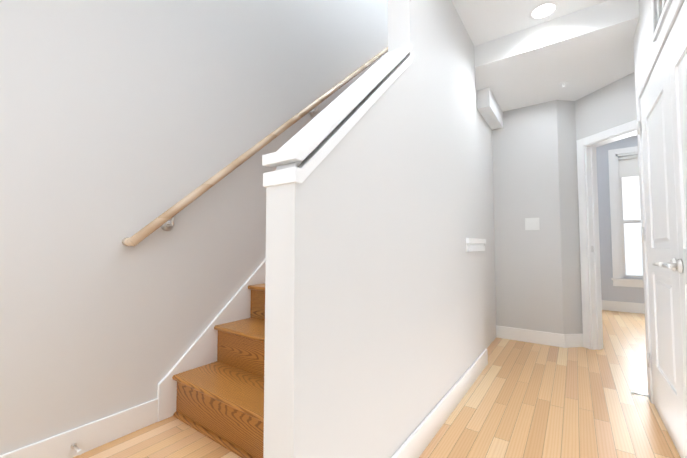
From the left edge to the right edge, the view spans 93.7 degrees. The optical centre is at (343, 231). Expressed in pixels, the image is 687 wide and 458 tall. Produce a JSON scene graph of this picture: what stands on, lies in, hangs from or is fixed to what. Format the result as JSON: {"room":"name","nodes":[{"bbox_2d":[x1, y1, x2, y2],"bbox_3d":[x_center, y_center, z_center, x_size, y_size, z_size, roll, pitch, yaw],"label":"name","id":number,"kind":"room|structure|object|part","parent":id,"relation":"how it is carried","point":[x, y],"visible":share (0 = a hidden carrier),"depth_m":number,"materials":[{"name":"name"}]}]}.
{"room":"hallway with staircase","nodes":[
{"label":"hallway with staircase","id":0,"kind":"room"},
{"bbox_2d":[0,0,387,454],"bbox_3d":[-0.570,-1.861,2.744,0.120,5.950,7.300,-2,-3,36],"label":"wall","id":1,"kind":"structure","parent":0,"point":[120,120],"depth_m":1.75,"materials":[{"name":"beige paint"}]},
{"bbox_2d":[157,259,265,421],"bbox_3d":[0.246,-0.316,3.693,0.020,2.950,4.454,-2,-3,36],"label":"trim","id":2,"kind":"structure","parent":1,"relation":"attached to","point":[201,351],"depth_m":2.06,"materials":[{"name":"white paint"}]},
{"bbox_2d":[122,47,387,245],"bbox_3d":[-0.190,-1.278,3.061,0.096,2.838,3.249,-2,-3,36],"label":"handrail","id":3,"kind":"object","parent":1,"relation":"attached to","point":[165,220],"visible":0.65,"depth_m":2.14,"materials":[{"name":"brown wood"}]},
{"bbox_2d":[263,0,484,457],"bbox_3d":[0.479,-1.897,1.946,0.120,5.950,2.277,-2,-3,36],"label":"wall","id":4,"kind":"structure","parent":0,"point":[338,371],"depth_m":1.30,"materials":[{"name":"beige paint"}]},
{"bbox_2d":[0,325,582,457],"bbox_3d":[0.023,0.989,1.338,2.330,0.128,5.719,-2,-3,36],"label":"baseboard","id":5,"kind":"structure","parent":4,"relation":"attached to","point":[96,434],"depth_m":1.67,"materials":[{"name":"white paint"}]},
{"bbox_2d":[71,443,82,454],"bbox_3d":[-1.230,1.005,1.486,0.090,0.024,0.024,-2,-3,36],"label":"doorstop","id":6,"kind":"object","parent":5,"relation":"attached to","point":[77,449],"visible":1,"depth_m":1.48,"materials":[{"name":"silver metal"}]},
{"bbox_2d":[262,44,411,186],"bbox_3d":[0.044,-0.528,1.276,0.140,0.815,0.804,-2,-3,36],"label":"trim","id":7,"kind":"structure","parent":4,"relation":"on","point":[291,155],"depth_m":1.08,"materials":[{"name":"white paint"}]},
{"bbox_2d":[466,238,485,251],"bbox_3d":[1.011,0.108,2.562,0.118,0.100,0.551,-2,-3,36],"label":"light switch","id":8,"kind":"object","parent":4,"relation":"on","point":[474,244],"depth_m":2.47,"materials":[{"name":"white paint"}]},
{"bbox_2d":[73,310,680,457],"bbox_3d":[1.576,1.114,1.808,4.500,0.080,8.500,-2,-3,36],"label":"floor","id":9,"kind":"structure","parent":0,"point":[521,399],"depth_m":1.89,"materials":[{"name":"brown wood"}]},
{"bbox_2d":[172,284,264,457],"bbox_3d":[0.357,-0.291,2.819,1.175,2.819,3.021,-2,-3,36],"label":"stairs","id":10,"kind":"structure","parent":9,"relation":"on","point":[220,400],"depth_m":1.79,"materials":[{"name":"brown wood"}]},
{"bbox_2d":[465,88,495,348],"bbox_3d":[1.225,-1.847,3.057,0.037,5.950,1.460,-2,-3,36],"label":"wall","id":11,"kind":"structure","parent":0,"point":[479,199],"depth_m":3.17,"materials":[{"name":"beige paint"}]},
{"bbox_2d":[451,0,607,45],"bbox_3d":[-0.339,-1.742,0.956,2.330,0.250,4.475,-2,-3,36],"label":"ceiling","id":12,"kind":"structure","parent":0,"point":[484,21],"depth_m":2.31,"materials":[{"name":"white paint"}]},
{"bbox_2d":[529,1,558,19],"bbox_3d":[1.410,-1.554,2.270,0.184,0.006,0.184,-2,-3,36],"label":"recessed light","id":13,"kind":"object","parent":12,"relation":"in","point":[543,10],"depth_m":2.26,"materials":[{"name":"white plastic"}]},
{"bbox_2d":[474,0,638,111],"bbox_3d":[2.133,-1.568,2.796,1.802,0.430,1.405,-2,-3,36],"label":"ceiling bulkhead","id":14,"kind":"object","parent":12,"relation":"attached to","point":[585,51],"visible":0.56,"depth_m":2.56,"materials":[{"name":"white paint"}]},
{"bbox_2d":[477,87,502,129],"bbox_3d":[1.489,-1.239,3.320,0.165,0.180,0.680,-2,-3,36],"label":"soffit box","id":15,"kind":"object","parent":14,"relation":"attached to","point":[489,109],"visible":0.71,"depth_m":3.14,"materials":[{"name":"white paint"}]},
{"bbox_2d":[559,81,567,87],"bbox_3d":[2.004,-1.328,2.930,0.070,0.038,0.070,-2,-3,36],"label":"sprinkler head","id":16,"kind":"object","parent":14,"relation":"attached to","point":[563,84],"visible":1,"depth_m":2.92},
{"bbox_2d":[492,100,582,333],"bbox_3d":[2.024,-0.177,3.445,0.793,2.650,0.225,-2,-3,36],"label":"wall","id":17,"kind":"structure","parent":0,"point":[538,280],"depth_m":3.32,"materials":[{"name":"paint"}]},
{"bbox_2d":[525,218,539,229],"bbox_3d":[1.957,-0.077,3.339,0.128,0.127,0.017,-2,-3,36],"label":"light switch","id":18,"kind":"object","parent":17,"relation":"attached to","point":[531,223],"visible":1,"depth_m":3.34,"materials":[{"name":"white plastic"}]},
{"bbox_2d":[575,72,636,328],"bbox_3d":[2.525,-0.210,2.734,0.120,2.650,1.050,1,-3,-11],"label":"wall","id":19,"kind":"structure","parent":0,"point":[611,105],"depth_m":2.97,"materials":[{"name":"grey paint"}]},
{"bbox_2d":[576,119,636,349],"bbox_3d":[2.515,0.090,2.769,0.152,2.054,0.918,1,-3,-11],"label":"door frame","id":20,"kind":"structure","parent":19,"relation":"attached to","point":[589,238],"depth_m":3.13,"materials":[{"name":"white paint"}]},
{"bbox_2d":[596,136,643,302],"bbox_3d":[4.713,-0.122,4.650,2.342,2.650,0.140,-2,-3,36],"label":"wall","id":21,"kind":"structure","parent":0,"point":[610,291],"depth_m":5.00,"materials":[{"name":"paint"}]},
{"bbox_2d":[602,300,644,313],"bbox_3d":[4.680,1.123,4.521,2.312,0.150,0.018,-2,-3,36],"label":"baseboard","id":22,"kind":"structure","parent":21,"relation":"attached to","point":[630,307],"depth_m":4.84,"materials":[{"name":"white paint"}]},
{"bbox_2d":[608,146,643,287],"bbox_3d":[4.602,-0.228,4.704,1.130,2.105,0.190,-2,-3,36],"label":"window","id":23,"kind":"structure","parent":21,"relation":"in","point":[622,164],"depth_m":4.92,"materials":[{"name":"white paint"}]},
{"bbox_2d":[618,155,638,177],"bbox_3d":[4.590,-0.997,4.723,0.850,0.314,0.048,-2,-3,36],"label":"roller shade","id":24,"kind":"object","parent":23,"relation":"attached to","point":[628,164],"depth_m":4.91,"materials":[{"name":"white fabric"}]},
{"bbox_3d":[4.621,-0.234,4.731,0.780,1.820,0.004,-2,-3,36],"label":"glass","id":25,"kind":"part","parent":23,"relation":"part of","materials":[{"name":"white"}]},
{"bbox_2d":[633,0,683,392],"bbox_3d":[0.734,-0.471,0.292,0.120,2.950,4.740,-2,-3,36],"label":"wall","id":26,"kind":"structure","parent":0,"point":[643,44],"depth_m":2.01,"materials":[{"name":"beige paint"}]},
{"bbox_2d":[631,391,649,397],"bbox_3d":[1.919,1.055,2.082,0.090,0.024,0.024,-2,-3,36],"label":"doorstop","id":27,"kind":"object","parent":26,"relation":"attached to","point":[633,393],"visible":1,"depth_m":2.08,"materials":[{"name":"silver metal"}]},
{"bbox_2d":[637,121,649,367],"bbox_3d":[1.524,0.042,1.506,0.011,1.585,1.428,-2,-3,36],"label":"closet door hinges","id":28,"kind":"object","parent":26,"relation":"attached to","point":[643,240],"visible":0.98,"depth_m":2.07,"materials":[{"name":"silver metal"}]},
{"bbox_2d":[636,0,683,403],"bbox_3d":[1.533,0.044,1.500,0.014,2.030,1.560,-2,-3,36],"label":"trim","id":29,"kind":"structure","parent":26,"relation":"attached to","point":[673,12],"depth_m":2.05,"materials":[{"name":"white paint"}]},
{"bbox_2d":[651,0,671,41],"bbox_3d":[1.512,-1.161,1.524,0.012,0.290,0.473,-2,-3,36],"label":"air vent","id":30,"kind":"object","parent":26,"relation":"in","point":[659,9],"visible":1,"depth_m":1.61,"materials":[{"name":"white metal"}]},
{"bbox_2d":[640,38,686,457],"bbox_3d":[1.731,0.091,1.740,0.034,1.947,0.772,-2,-3,36],"label":"closet door","id":31,"kind":"structure","parent":26,"relation":"in","point":[668,378],"depth_m":1.68,"materials":[{"name":"white paint"}]},
{"bbox_2d":[652,258,682,272],"bbox_3d":[1.470,0.152,1.457,0.062,0.062,0.329,-2,-3,36],"label":"handle","id":32,"kind":"object","parent":31,"relation":"attached to","point":[673,264],"visible":1,"depth_m":1.40,"materials":[{"name":"silver metal"}]},
{"bbox_2d":[668,0,686,420],"bbox_3d":[1.323,0.065,1.172,0.034,1.947,0.622,-2,-3,36],"label":"closet door","id":33,"kind":"structure","parent":26,"relation":"in","point":[677,37],"depth_m":1.38,"materials":[{"name":"white paint"}]},
{"label":"outside","id":34,"kind":"structure","parent":0,"visible":0},
{"bbox_2d":[622,176,642,275],"bbox_3d":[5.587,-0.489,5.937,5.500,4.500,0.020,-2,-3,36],"label":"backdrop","id":35,"kind":"structure","parent":34,"point":[630,192],"depth_m":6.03,"materials":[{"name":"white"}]}
]}

